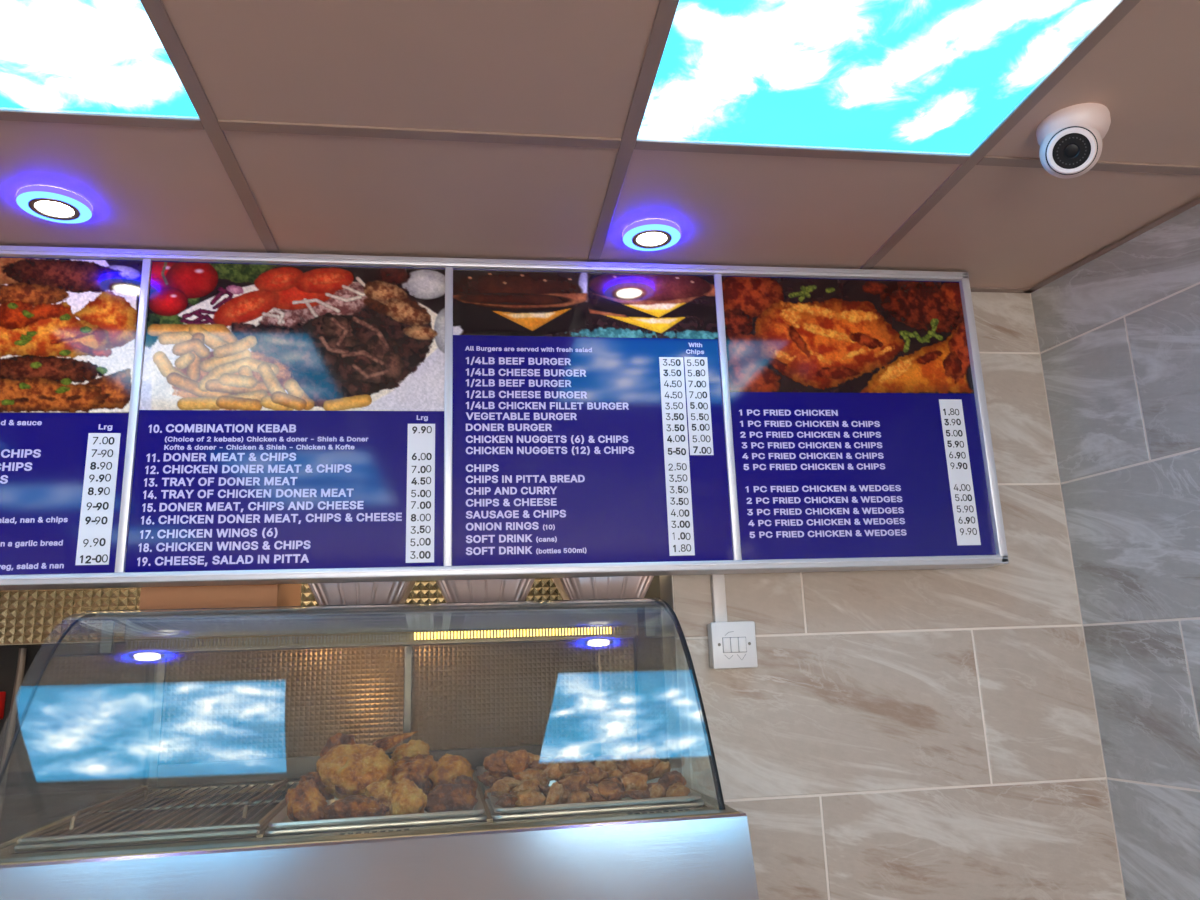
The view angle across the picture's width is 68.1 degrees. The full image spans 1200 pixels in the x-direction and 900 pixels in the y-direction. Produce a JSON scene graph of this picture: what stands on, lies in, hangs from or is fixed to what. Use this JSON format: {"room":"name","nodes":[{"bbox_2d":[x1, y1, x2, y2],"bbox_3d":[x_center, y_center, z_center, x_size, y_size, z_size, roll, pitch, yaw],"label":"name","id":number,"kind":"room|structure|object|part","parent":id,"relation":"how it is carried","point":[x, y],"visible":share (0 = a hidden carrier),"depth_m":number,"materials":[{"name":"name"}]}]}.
{"room":"eatery","nodes":[
{"label":"eatery","id":0,"kind":"room"},
{"bbox_2d":[0,642,157,843],"bbox_3d":[-0.450,1.082,2.842,5.300,2.335,0.100,0,-13,-8],"label":"wall","id":1,"kind":"structure","parent":0,"point":[83,741],"depth_m":2.69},
{"bbox_2d":[0,692,5,718],"bbox_3d":[-1.835,0.761,2.634,0.100,0.080,0.065,0,-13,-8],"label":"wall box","id":2,"kind":"object","parent":1,"relation":"attached to","point":[2,694],"visible":1,"depth_m":2.66,"materials":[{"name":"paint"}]},
{"bbox_2d":[0,648,26,818],"bbox_3d":[-1.746,0.938,2.601,0.049,0.696,0.020,0,-13,-8],"label":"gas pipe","id":3,"kind":"object","parent":1,"relation":"attached to","point":[22,651],"visible":0.97,"depth_m":2.63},
{"bbox_2d":[0,578,562,645],"bbox_3d":[-1.312,0.347,2.804,2.586,0.497,0.072,0,-13,-8],"label":"panel","id":4,"kind":"object","parent":1,"relation":"attached to","point":[41,616],"visible":0.06,"depth_m":2.69,"materials":[{"name":"gold metal"}]},
{"bbox_2d":[0,0,1199,287],"bbox_3d":[-0.076,-0.896,-0.106,5.377,0.130,6.800,0,-13,-8],"label":"ceiling","id":5,"kind":"structure","parent":0,"point":[543,67],"depth_m":1.45,"materials":[{"name":"plastic"}]},
{"bbox_2d":[16,185,92,222],"bbox_3d":[-0.920,-0.412,1.498,0.111,0.014,0.111,0,-13,-8],"label":"recessed light","id":6,"kind":"object","parent":5,"relation":"in","point":[54,204],"visible":1,"depth_m":1.48,"materials":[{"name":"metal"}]},
{"bbox_3d":[-0.919,-0.406,1.497,0.076,0.002,0.076,0,-13,-8],"label":"trim","id":7,"kind":"part","parent":6,"relation":"part of","materials":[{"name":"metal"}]},
{"bbox_2d":[0,0,198,118],"bbox_3d":[-0.826,-0.562,0.975,0.582,0.031,0.583,0,-13,-8],"label":"light panel","id":8,"kind":"object","parent":5,"relation":"attached to","point":[108,57],"visible":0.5,"depth_m":1.17,"materials":[{"name":"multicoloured plastic"}]},
{"bbox_3d":[-0.826,-0.562,0.975,0.582,0.031,0.583,0,-13,-8],"label":"panel frame","id":9,"kind":"part","parent":8,"relation":"part of","materials":[{"name":"white plastic"}]},
{"bbox_2d":[0,245,1008,589],"bbox_3d":[-0.317,-0.063,1.716,2.234,0.621,0.112,0,-13,-8],"label":"menu board","id":10,"kind":"object","parent":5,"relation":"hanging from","point":[169,418],"visible":1,"depth_m":1.68,"materials":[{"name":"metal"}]},
{"bbox_3d":[-1.123,-0.070,1.564,0.563,0.589,0.005,0,-13,-8],"label":"menu panel","id":11,"kind":"part","parent":10,"relation":"part of","materials":[{"name":"blue"}]},
{"bbox_2d":[0,258,142,412],"bbox_3d":[-1.127,-0.210,1.594,0.555,0.296,0.001,0,-13,-8],"label":"food photo","id":12,"kind":"object","parent":10,"relation":"attached to","point":[68,327],"depth_m":1.62},
{"bbox_3d":[-0.563,-0.072,1.643,0.551,0.589,0.005,0,-13,-8],"label":"menu panel","id":13,"kind":"part","parent":10,"relation":"part of","materials":[{"name":"blue"}]},
{"bbox_2d":[139,262,444,410],"bbox_3d":[-0.568,-0.214,1.674,0.543,0.290,0.001,0,-13,-8],"label":"food photo","id":14,"kind":"object","parent":10,"relation":"attached to","point":[220,336],"depth_m":1.67},
{"bbox_2d":[453,269,717,338],"bbox_3d":[-0.025,-0.289,1.769,0.528,0.137,0.001,0,-13,-8],"label":"food photo","id":15,"kind":"object","parent":10,"relation":"attached to","point":[485,302],"depth_m":1.77},
{"bbox_3d":[-0.018,-0.073,1.721,0.536,0.589,0.005,0,-13,-8],"label":"menu panel","id":16,"kind":"part","parent":10,"relation":"part of","materials":[{"name":"blue plastic"}]},
{"bbox_2d":[721,276,973,393],"bbox_3d":[0.512,-0.237,1.832,0.524,0.248,0.001,0,-13,-8],"label":"food photo","id":17,"kind":"object","parent":10,"relation":"attached to","point":[783,334],"depth_m":1.83},
{"bbox_3d":[0.517,-0.074,1.796,0.532,0.589,0.005,0,-13,-8],"label":"menu panel","id":18,"kind":"part","parent":10,"relation":"part of","materials":[{"name":"blue plastic"}]},
{"bbox_2d":[0,0,1199,269],"bbox_3d":[-0.277,-0.980,-0.770,4.776,0.008,5.337,0,-13,-8],"label":"ceiling grid","id":19,"kind":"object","parent":5,"relation":"attached to","point":[155,10],"depth_m":1.35,"materials":[{"name":"paint"}]},
{"bbox_2d":[622,219,680,250],"bbox_3d":[0.098,-0.405,1.682,0.111,0.014,0.111,0,-13,-8],"label":"recessed light","id":20,"kind":"object","parent":5,"relation":"in","point":[649,234],"visible":1,"depth_m":1.67,"materials":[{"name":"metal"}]},
{"bbox_3d":[0.098,-0.399,1.680,0.076,0.002,0.076,0,-13,-8],"label":"trim","id":21,"kind":"part","parent":20,"relation":"part of","materials":[{"name":"metal"}]},
{"bbox_2d":[637,0,1120,154],"bbox_3d":[0.370,-0.565,1.144,0.563,0.031,0.583,0,-13,-8],"label":"light panel","id":22,"kind":"object","parent":5,"relation":"attached to","point":[910,76],"visible":0.84,"depth_m":1.23,"materials":[{"name":"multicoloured plastic"}]},
{"bbox_2d":[1036,103,1110,178],"bbox_3d":[0.731,-0.463,1.365,0.106,0.092,0.102,0,-13,-8],"label":"security camera","id":23,"kind":"object","parent":5,"relation":"attached to","point":[1069,139],"visible":1,"depth_m":1.34,"materials":[{"name":"white plastic"}]},
{"bbox_2d":[633,576,668,761],"bbox_3d":[0.129,0.936,2.315,0.116,2.335,1.140,0,-13,-8],"label":"wall","id":24,"kind":"structure","parent":0,"point":[651,720],"depth_m":1.99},
{"bbox_2d":[659,292,1125,899],"bbox_3d":[0.660,0.789,1.771,1.023,2.335,0.122,0,-13,-8],"label":"wall","id":25,"kind":"structure","parent":0,"point":[933,734],"depth_m":1.76,"materials":[{"name":"beige tile"}]},
{"bbox_2d":[711,574,726,621],"bbox_3d":[0.235,0.294,1.758,0.025,0.094,0.016,0,-13,-8],"label":"conduit","id":26,"kind":"object","parent":25,"relation":"attached to","point":[718,580],"visible":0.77,"depth_m":1.75,"materials":[{"name":"white plastic"}]},
{"bbox_2d":[707,621,757,668],"bbox_3d":[0.257,0.379,1.727,0.088,0.088,0.040,0,-13,-8],"label":"switch box","id":27,"kind":"object","parent":25,"relation":"attached to","point":[732,645],"visible":1,"depth_m":1.71,"materials":[{"name":"white plastic"}]},
{"bbox_2d":[1031,203,1199,899],"bbox_3d":[1.869,0.155,-0.726,0.122,2.335,5.400,2,-14,-17],"label":"wall","id":28,"kind":"structure","parent":0,"point":[1118,334],"depth_m":1.73,"materials":[{"name":"grey tile"}]},
{"bbox_2d":[970,198,1199,292],"bbox_3d":[1.704,-0.952,-0.364,0.837,0.004,5.602,4,-15,-25],"label":"trim","id":29,"kind":"structure","parent":28,"relation":"attached to","point":[1197,201],"depth_m":1.86,"materials":[{"name":"paint"}]},
{"bbox_3d":[0.047,1.486,-0.664,5.300,0.100,6.800,0,-13,-8],"label":"floor","id":30,"kind":"structure","parent":0,"visible":0},
{"bbox_3d":[-0.329,1.377,1.207,1.040,1.000,1.030,0,-14,-10],"label":"countertop","id":31,"kind":"structure","parent":30,"relation":"on","visible":0},
{"bbox_2d":[0,597,758,899],"bbox_3d":[-0.347,0.571,1.408,1.025,0.661,0.975,0,-14,-10],"label":"display case","id":32,"kind":"object","parent":31,"relation":"on","point":[244,695],"visible":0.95,"depth_m":1.58,"materials":[{"name":"metal"}]},
{"bbox_2d":[14,779,298,852],"bbox_3d":[-0.650,0.578,1.421,0.298,0.073,0.558,0,-14,-10],"label":"wire rack","id":33,"kind":"object","parent":32,"relation":"on","point":[185,818],"visible":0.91,"depth_m":1.32,"materials":[{"name":"metal"}]},
{"bbox_3d":[-0.732,0.535,1.337,0.010,0.022,0.276,0,-13,-7],"label":"handle","id":34,"kind":"part","parent":33,"relation":"part of","materials":[{"name":"metal"}]},
{"bbox_3d":[-0.514,0.537,1.377,0.010,0.022,0.276,0,-13,-7],"label":"handle","id":35,"kind":"part","parent":33,"relation":"part of","materials":[{"name":"metal"}]},
{"bbox_2d":[139,584,301,609],"bbox_3d":[-0.742,0.285,1.763,0.245,0.086,0.231,0,-13,-8],"label":"cardboard box","id":36,"kind":"object","parent":32,"relation":"on","point":[264,595],"visible":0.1,"depth_m":1.65,"materials":[{"name":"orange cardboard"}]},
{"bbox_3d":[-0.654,0.519,1.827,0.490,0.303,0.008,0,-14,-10],"label":"door frame","id":37,"kind":"part","parent":32,"relation":"part of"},
{"bbox_3d":[-0.655,0.514,1.834,0.490,0.315,0.008,0,-14,-10],"label":"sliding door","id":38,"kind":"part","parent":32,"relation":"part of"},
{"bbox_2d":[307,581,415,605],"bbox_3d":[-0.474,0.285,1.770,0.220,0.070,0.168,0,-13,-7],"label":"container","id":39,"kind":"object","parent":32,"relation":"on","point":[353,593],"visible":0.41,"depth_m":1.71,"materials":[{"name":"white"}]},
{"bbox_3d":[-0.343,0.392,1.377,0.982,0.325,0.341,0,-14,-10],"label":"curved glass","id":40,"kind":"part","parent":32,"relation":"part of","materials":[{"name":"clear glass"}]},
{"bbox_3d":[-0.376,0.282,1.578,0.981,0.015,0.034,0,-14,-10],"label":"rail","id":41,"kind":"part","parent":32,"relation":"part of","materials":[{"name":"metal"}]},
{"bbox_2d":[265,778,486,835],"bbox_3d":[-0.353,0.594,1.481,0.298,0.052,0.568,0,-14,-10],"label":"serving tray","id":42,"kind":"object","parent":32,"relation":"on","point":[280,825],"visible":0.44,"depth_m":1.22,"materials":[{"name":"metal"}]},
{"bbox_2d":[285,779,327,820],"bbox_3d":[-0.423,0.520,1.291,0.061,0.081,0.075,7,-16,-33],"label":"chicken piece","id":43,"kind":"object","parent":42,"relation":"on","point":[305,802],"visible":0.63,"depth_m":1.28,"materials":[{"name":"brown food"}]},
{"bbox_2d":[299,771,334,799],"bbox_3d":[-0.456,0.546,1.442,0.065,0.050,0.050,-2,-13,-1],"label":"chicken piece","id":44,"kind":"object","parent":42,"relation":"on","point":[315,776],"visible":0.27,"depth_m":1.42,"materials":[{"name":"brown food"}]},
{"bbox_2d":[316,743,396,799],"bbox_3d":[-0.381,0.511,1.405,0.101,0.087,0.114,-12,-17,37],"label":"chicken piece","id":45,"kind":"object","parent":42,"relation":"in","point":[345,770],"visible":0.82,"depth_m":1.38,"materials":[{"name":"brown food"}]},
{"bbox_2d":[320,733,355,757],"bbox_3d":[-0.430,0.503,1.466,0.046,0.070,0.059,-12,-17,37],"label":"chicken piece","id":46,"kind":"object","parent":45,"relation":"on","point":[338,738],"visible":0.34,"depth_m":1.46,"materials":[{"name":"brown food"}]},
{"bbox_2d":[323,794,389,818],"bbox_3d":[-0.350,0.522,1.275,0.090,0.051,0.055,4,-15,-25],"label":"chicken piece","id":47,"kind":"object","parent":42,"relation":"on","point":[352,806],"visible":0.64,"depth_m":1.26,"materials":[{"name":"brown food"}]},
{"bbox_2d":[364,779,399,814],"bbox_3d":[-0.320,0.535,1.356,0.072,0.064,0.065,10,-18,-42],"label":"chicken piece","id":48,"kind":"object","parent":42,"relation":"on","point":[380,790],"visible":0.3,"depth_m":1.34,"materials":[{"name":"brown food"}]},
{"bbox_2d":[390,778,426,814],"bbox_3d":[-0.278,0.514,1.295,0.058,0.068,0.052,-7,-14,19],"label":"chicken piece","id":49,"kind":"object","parent":42,"relation":"on","point":[406,797],"visible":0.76,"depth_m":1.28,"materials":[{"name":"brown food"}]},
{"bbox_2d":[390,754,437,794],"bbox_3d":[-0.299,0.526,1.423,0.076,0.074,0.095,-3,-13,4],"label":"chicken piece","id":50,"kind":"object","parent":42,"relation":"on","point":[417,769],"visible":0.57,"depth_m":1.40,"materials":[{"name":"brown food"}]},
{"bbox_2d":[424,783,477,816],"bbox_3d":[-0.219,0.519,1.309,0.079,0.055,0.064,-4,-13,9],"label":"chicken piece","id":51,"kind":"object","parent":42,"relation":"on","point":[445,797],"visible":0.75,"depth_m":1.29,"materials":[{"name":"brown food"}]},
{"bbox_2d":[428,753,473,787],"bbox_3d":[-0.243,0.529,1.442,0.075,0.070,0.105,-1,-13,-5],"label":"chicken piece","id":52,"kind":"object","parent":42,"relation":"on","point":[448,767],"visible":0.53,"depth_m":1.41,"materials":[{"name":"brown food"}]},
{"bbox_2d":[453,775,477,794],"bbox_3d":[-0.209,0.524,1.370,0.040,0.046,0.054,4,-15,-25],"label":"chicken piece","id":53,"kind":"object","parent":42,"relation":"on","point":[463,779],"visible":0.39,"depth_m":1.36,"materials":[{"name":"brown food"}]},
{"bbox_3d":[-0.303,0.577,1.539,0.100,0.076,0.090,6,-15,-30],"label":"chicken piece","id":54,"kind":"object","parent":42,"relation":"on","visible":0},
{"bbox_2d":[391,739,429,761],"bbox_3d":[-0.324,0.513,1.508,0.064,0.041,0.049,-2,-13,-1],"label":"chicken piece","id":55,"kind":"object","parent":54,"relation":"on","point":[412,748],"visible":0.62,"depth_m":1.50,"materials":[{"name":"brown food"}]},
{"bbox_2d":[371,731,417,750],"bbox_3d":[-0.346,0.489,1.489,0.086,0.031,0.023,4,-15,-25],"label":"drumstick","id":56,"kind":"object","parent":55,"relation":"on","point":[385,743],"visible":0.87,"depth_m":1.48,"materials":[{"name":"brown food"}]},
{"bbox_2d":[436,578,534,602],"bbox_3d":[-0.232,0.283,1.799,0.220,0.070,0.168,0,-13,-9],"label":"container","id":57,"kind":"object","parent":32,"relation":"on","point":[487,590],"visible":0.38,"depth_m":1.74,"materials":[{"name":"white"}]},
{"bbox_3d":[-0.204,0.519,1.895,0.420,0.303,0.008,0,-14,-10],"label":"door frame","id":58,"kind":"part","parent":32,"relation":"part of","materials":[{"name":"metal"}]},
{"bbox_3d":[-0.205,0.514,1.903,0.420,0.315,0.008,0,-14,-10],"label":"sliding door","id":59,"kind":"part","parent":32,"relation":"part of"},
{"bbox_2d":[414,627,610,639],"bbox_3d":[-0.160,0.341,1.655,0.370,0.013,0.017,0,-14,-10],"label":"heat lamp","id":60,"kind":"object","parent":32,"relation":"on","point":[420,633],"depth_m":1.64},
{"bbox_2d":[475,766,703,821],"bbox_3d":[-0.048,0.597,1.538,0.312,0.052,0.568,0,-14,-10],"label":"serving tray","id":61,"kind":"object","parent":32,"relation":"on","point":[627,804],"visible":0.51,"depth_m":1.28,"materials":[{"name":"metal"}]},
{"bbox_2d":[477,771,498,786],"bbox_3d":[-0.172,0.553,1.480,0.065,0.043,0.038,-13,-17,39],"label":"fried chicken wing","id":62,"kind":"object","parent":61,"relation":"on","point":[487,780],"visible":0.33,"depth_m":1.48},
{"bbox_2d":[483,750,512,778],"bbox_3d":[-0.162,0.515,1.452,0.056,0.047,0.036,4,-15,-24],"label":"fried chicken wing","id":63,"kind":"object","parent":61,"relation":"in","point":[494,764],"visible":0.77,"depth_m":1.44},
{"bbox_2d":[483,786,514,799],"bbox_3d":[-0.155,0.546,1.406,0.070,0.030,0.026,-12,-17,37],"label":"fried chicken wing","id":64,"kind":"object","parent":61,"relation":"on","point":[511,788],"visible":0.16,"depth_m":1.41},
{"bbox_2d":[495,777,521,790],"bbox_3d":[-0.137,0.527,1.400,0.056,0.023,0.026,-5,-14,13],"label":"fried chicken wing","id":65,"kind":"object","parent":64,"relation":"on","point":[511,782],"visible":0.49,"depth_m":1.39},
{"bbox_2d":[491,781,510,797],"bbox_3d":[-0.146,0.516,1.342,0.026,0.025,0.072,3,-14,-21],"label":"fried chicken wing","id":66,"kind":"object","parent":61,"relation":"in","point":[499,788],"visible":0.88,"depth_m":1.34},
{"bbox_2d":[495,793,517,807],"bbox_3d":[-0.136,0.515,1.299,0.026,0.024,0.043,-12,-16,36],"label":"fried chicken wing","id":67,"kind":"object","parent":61,"relation":"on","point":[506,800],"visible":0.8,"depth_m":1.29},
{"bbox_2d":[509,778,539,796],"bbox_3d":[-0.113,0.521,1.355,0.047,0.040,0.041,-11,-16,34],"label":"fried chicken wing","id":68,"kind":"object","parent":61,"relation":"in","point":[527,784],"visible":0.41,"depth_m":1.35},
{"bbox_2d":[515,789,545,806],"bbox_3d":[-0.096,0.516,1.304,0.035,0.035,0.056,-13,-17,39],"label":"fried chicken wing","id":69,"kind":"object","parent":61,"relation":"on","point":[530,797],"visible":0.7,"depth_m":1.29},
{"bbox_2d":[512,768,549,792],"bbox_3d":[-0.108,0.527,1.412,0.060,0.039,0.042,-4,-13,10],"label":"fried chicken wing","id":70,"kind":"object","parent":61,"relation":"in","point":[529,773],"visible":0.6,"depth_m":1.40},
{"bbox_2d":[505,750,530,772],"bbox_3d":[-0.130,0.500,1.424,0.040,0.039,0.046,-5,-14,10],"label":"fried chicken wing","id":71,"kind":"object","parent":70,"relation":"on","point":[517,761],"visible":1,"depth_m":1.41},
{"bbox_2d":[542,762,562,780],"bbox_3d":[-0.081,0.510,1.410,0.026,0.030,0.047,8,-17,-36],"label":"fried chicken wing","id":72,"kind":"object","parent":70,"relation":"on","point":[552,772],"visible":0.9,"depth_m":1.39},
{"bbox_2d":[530,760,549,769],"bbox_3d":[-0.101,0.524,1.468,0.051,0.026,0.029,7,-16,-34],"label":"fried chicken wing","id":73,"kind":"object","parent":61,"relation":"in","point":[538,764],"visible":0.48,"depth_m":1.46},
{"bbox_2d":[527,752,550,763],"bbox_3d":[-0.113,0.511,1.468,0.062,0.025,0.030,7,-16,-34],"label":"fried chicken wing","id":74,"kind":"object","parent":73,"relation":"on","point":[533,757],"visible":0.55,"depth_m":1.46},
{"bbox_2d":[545,781,564,804],"bbox_3d":[-0.072,0.513,1.311,0.025,0.042,0.062,-8,-14,23],"label":"fried chicken wing","id":75,"kind":"object","parent":61,"relation":"on","point":[556,791],"visible":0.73,"depth_m":1.31},
{"bbox_2d":[546,789,570,803],"bbox_3d":[-0.058,0.525,1.334,0.048,0.026,0.024,4,-15,-24],"label":"fried chicken wing","id":76,"kind":"object","parent":61,"relation":"on","point":[566,793],"visible":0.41,"depth_m":1.33},
{"bbox_2d":[566,790,591,803],"bbox_3d":[-0.029,0.520,1.309,0.041,0.036,0.038,2,-14,-15],"label":"fried chicken wing","id":77,"kind":"object","parent":61,"relation":"on","point":[578,796],"visible":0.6,"depth_m":1.30},
{"bbox_2d":[573,753,594,769],"bbox_3d":[-0.025,0.519,1.477,0.026,0.026,0.069,-5,-14,13],"label":"fried chicken wing","id":78,"kind":"object","parent":61,"relation":"in","point":[589,758],"visible":0.41,"depth_m":1.49},
{"bbox_2d":[576,760,608,783],"bbox_3d":[-0.013,0.514,1.415,0.056,0.039,0.033,-6,-14,16],"label":"fried chicken wing","id":79,"kind":"object","parent":61,"relation":"in","point":[596,774],"visible":0.71,"depth_m":1.41},
{"bbox_2d":[579,787,606,801],"bbox_3d":[-0.009,0.514,1.326,0.052,0.023,0.023,-2,-13,2],"label":"fried chicken wing","id":80,"kind":"object","parent":61,"relation":"in","point":[595,797],"visible":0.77,"depth_m":1.32},
{"bbox_2d":[587,785,600,794],"bbox_3d":[-0.014,0.518,1.331,0.048,0.030,0.033,10,-18,-42],"label":"fried chicken wing","id":81,"kind":"object","parent":61,"relation":"in","point":[594,789],"visible":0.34,"depth_m":1.33},
{"bbox_2d":[595,758,616,771],"bbox_3d":[0.011,0.534,1.486,0.039,0.037,0.048,-3,-13,4],"label":"fried chicken wing","id":82,"kind":"object","parent":61,"relation":"in","point":[604,764],"visible":0.48,"depth_m":1.47},
{"bbox_2d":[594,754,624,761],"bbox_3d":[0.011,0.552,1.551,0.062,0.039,0.044,-8,-14,23],"label":"fried chicken wing","id":83,"kind":"object","parent":61,"relation":"on","point":[616,757],"visible":0.29,"depth_m":1.55},
{"bbox_2d":[598,781,623,800],"bbox_3d":[0.015,0.516,1.333,0.038,0.034,0.056,-1,-13,-6],"label":"fried chicken wing","id":84,"kind":"object","parent":61,"relation":"in","point":[609,790],"visible":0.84,"depth_m":1.32},
{"bbox_2d":[601,776,624,790],"bbox_3d":[0.022,0.520,1.366,0.031,0.034,0.038,-6,-14,16],"label":"fried chicken wing","id":85,"kind":"object","parent":61,"relation":"in","point":[615,779],"visible":0.41,"depth_m":1.36},
{"bbox_2d":[606,769,622,778],"bbox_3d":[0.018,0.523,1.429,0.022,0.021,0.063,3,-14,-21],"label":"fried chicken wing","id":86,"kind":"object","parent":61,"relation":"in","point":[612,773],"visible":0.64,"depth_m":1.41},
{"bbox_2d":[605,757,626,771],"bbox_3d":[0.038,0.534,1.495,0.055,0.035,0.028,-6,-14,15],"label":"fried chicken wing","id":87,"kind":"object","parent":61,"relation":"in","point":[621,765],"visible":0.47,"depth_m":1.49},
{"bbox_2d":[622,766,631,777],"bbox_3d":[0.049,0.527,1.439,0.044,0.039,0.038,-1,-13,-2],"label":"fried chicken wing","id":88,"kind":"object","parent":61,"relation":"on","point":[626,770],"visible":0.19,"depth_m":1.43},
{"bbox_2d":[626,752,655,773],"bbox_3d":[0.061,0.503,1.423,0.038,0.036,0.059,7,-16,-34],"label":"fried chicken wing","id":89,"kind":"object","parent":88,"relation":"on","point":[636,762],"visible":0.94,"depth_m":1.41},
{"bbox_2d":[621,772,647,797],"bbox_3d":[0.047,0.523,1.387,0.057,0.037,0.038,-2,-13,0],"label":"fried chicken wing","id":90,"kind":"object","parent":61,"relation":"in","point":[634,781],"visible":0.65,"depth_m":1.37},
{"bbox_2d":[625,790,650,798],"bbox_3d":[0.062,0.526,1.335,0.050,0.033,0.027,-2,-13,0],"label":"fried chicken wing","id":91,"kind":"object","parent":61,"relation":"on","point":[639,794],"visible":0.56,"depth_m":1.33},
{"bbox_2d":[639,747,658,775],"bbox_3d":[0.079,0.526,1.500,0.060,0.046,0.036,-14,-18,40],"label":"fried chicken wing","id":92,"kind":"object","parent":61,"relation":"on","point":[650,753],"visible":0.27,"depth_m":1.49},
{"bbox_2d":[647,782,658,789],"bbox_3d":[0.087,0.532,1.390,0.062,0.024,0.023,3,-14,-19],"label":"fried chicken wing","id":93,"kind":"object","parent":61,"relation":"in","point":[648,784],"visible":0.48,"depth_m":1.38},
{"bbox_2d":[649,783,664,797],"bbox_3d":[0.087,0.520,1.342,0.031,0.029,0.046,2,-14,-17],"label":"fried chicken wing","id":94,"kind":"object","parent":61,"relation":"in","point":[656,791],"visible":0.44,"depth_m":1.34},
{"bbox_2d":[647,761,670,779],"bbox_3d":[0.092,0.520,1.435,0.048,0.032,0.023,-2,-13,1],"label":"fried chicken wing","id":95,"kind":"object","parent":61,"relation":"in","point":[662,767],"visible":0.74,"depth_m":1.43},
{"bbox_2d":[658,770,686,794],"bbox_3d":[0.115,0.526,1.398,0.045,0.042,0.049,-8,-14,22],"label":"fried chicken wing","id":96,"kind":"object","parent":61,"relation":"in","point":[668,779],"visible":0.63,"depth_m":1.38},
{"bbox_2d":[665,782,689,796],"bbox_3d":[0.117,0.524,1.337,0.037,0.041,0.064,-7,-14,19],"label":"fried chicken wing","id":97,"kind":"object","parent":61,"relation":"on","point":[677,789],"visible":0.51,"depth_m":1.33},
{"label":"fried chicken wing","id":98,"kind":"object","parent":61,"relation":"on","visible":0},
{"bbox_2d":[538,785,549,797],"bbox_3d":[-0.072,0.525,1.353,0.030,0.035,0.059,-5,-14,12],"label":"fried chicken wing","id":99,"kind":"object","parent":98,"relation":"on","point":[545,789],"visible":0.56,"depth_m":1.34},
{"label":"fried chicken wing","id":100,"kind":"object","parent":61,"relation":"in","visible":0},
{"bbox_2d":[557,771,589,792],"bbox_3d":[-0.040,0.518,1.376,0.058,0.039,0.044,-11,-16,33],"label":"fried chicken wing","id":101,"kind":"object","parent":100,"relation":"on","point":[572,782],"visible":0.53,"depth_m":1.36},
{"label":"fried chicken wing","id":102,"kind":"object","parent":61,"relation":"on","visible":0},
{"bbox_2d":[549,753,582,780],"bbox_3d":[-0.054,0.524,1.466,0.063,0.044,0.037,2,-14,-18],"label":"fried chicken wing","id":103,"kind":"object","parent":102,"relation":"on","point":[567,762],"visible":0.61,"depth_m":1.46},
{"bbox_2d":[552,576,653,599],"bbox_3d":[0.007,0.281,1.825,0.220,0.070,0.168,0,-14,-10],"label":"container","id":104,"kind":"object","parent":32,"relation":"on","point":[621,587],"visible":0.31,"depth_m":1.76,"materials":[{"name":"white"}]},
{"bbox_3d":[0.035,0.495,1.770,0.072,0.275,0.007,0,-14,-10],"label":"quilted post","id":105,"kind":"part","parent":32,"relation":"part of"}
]}

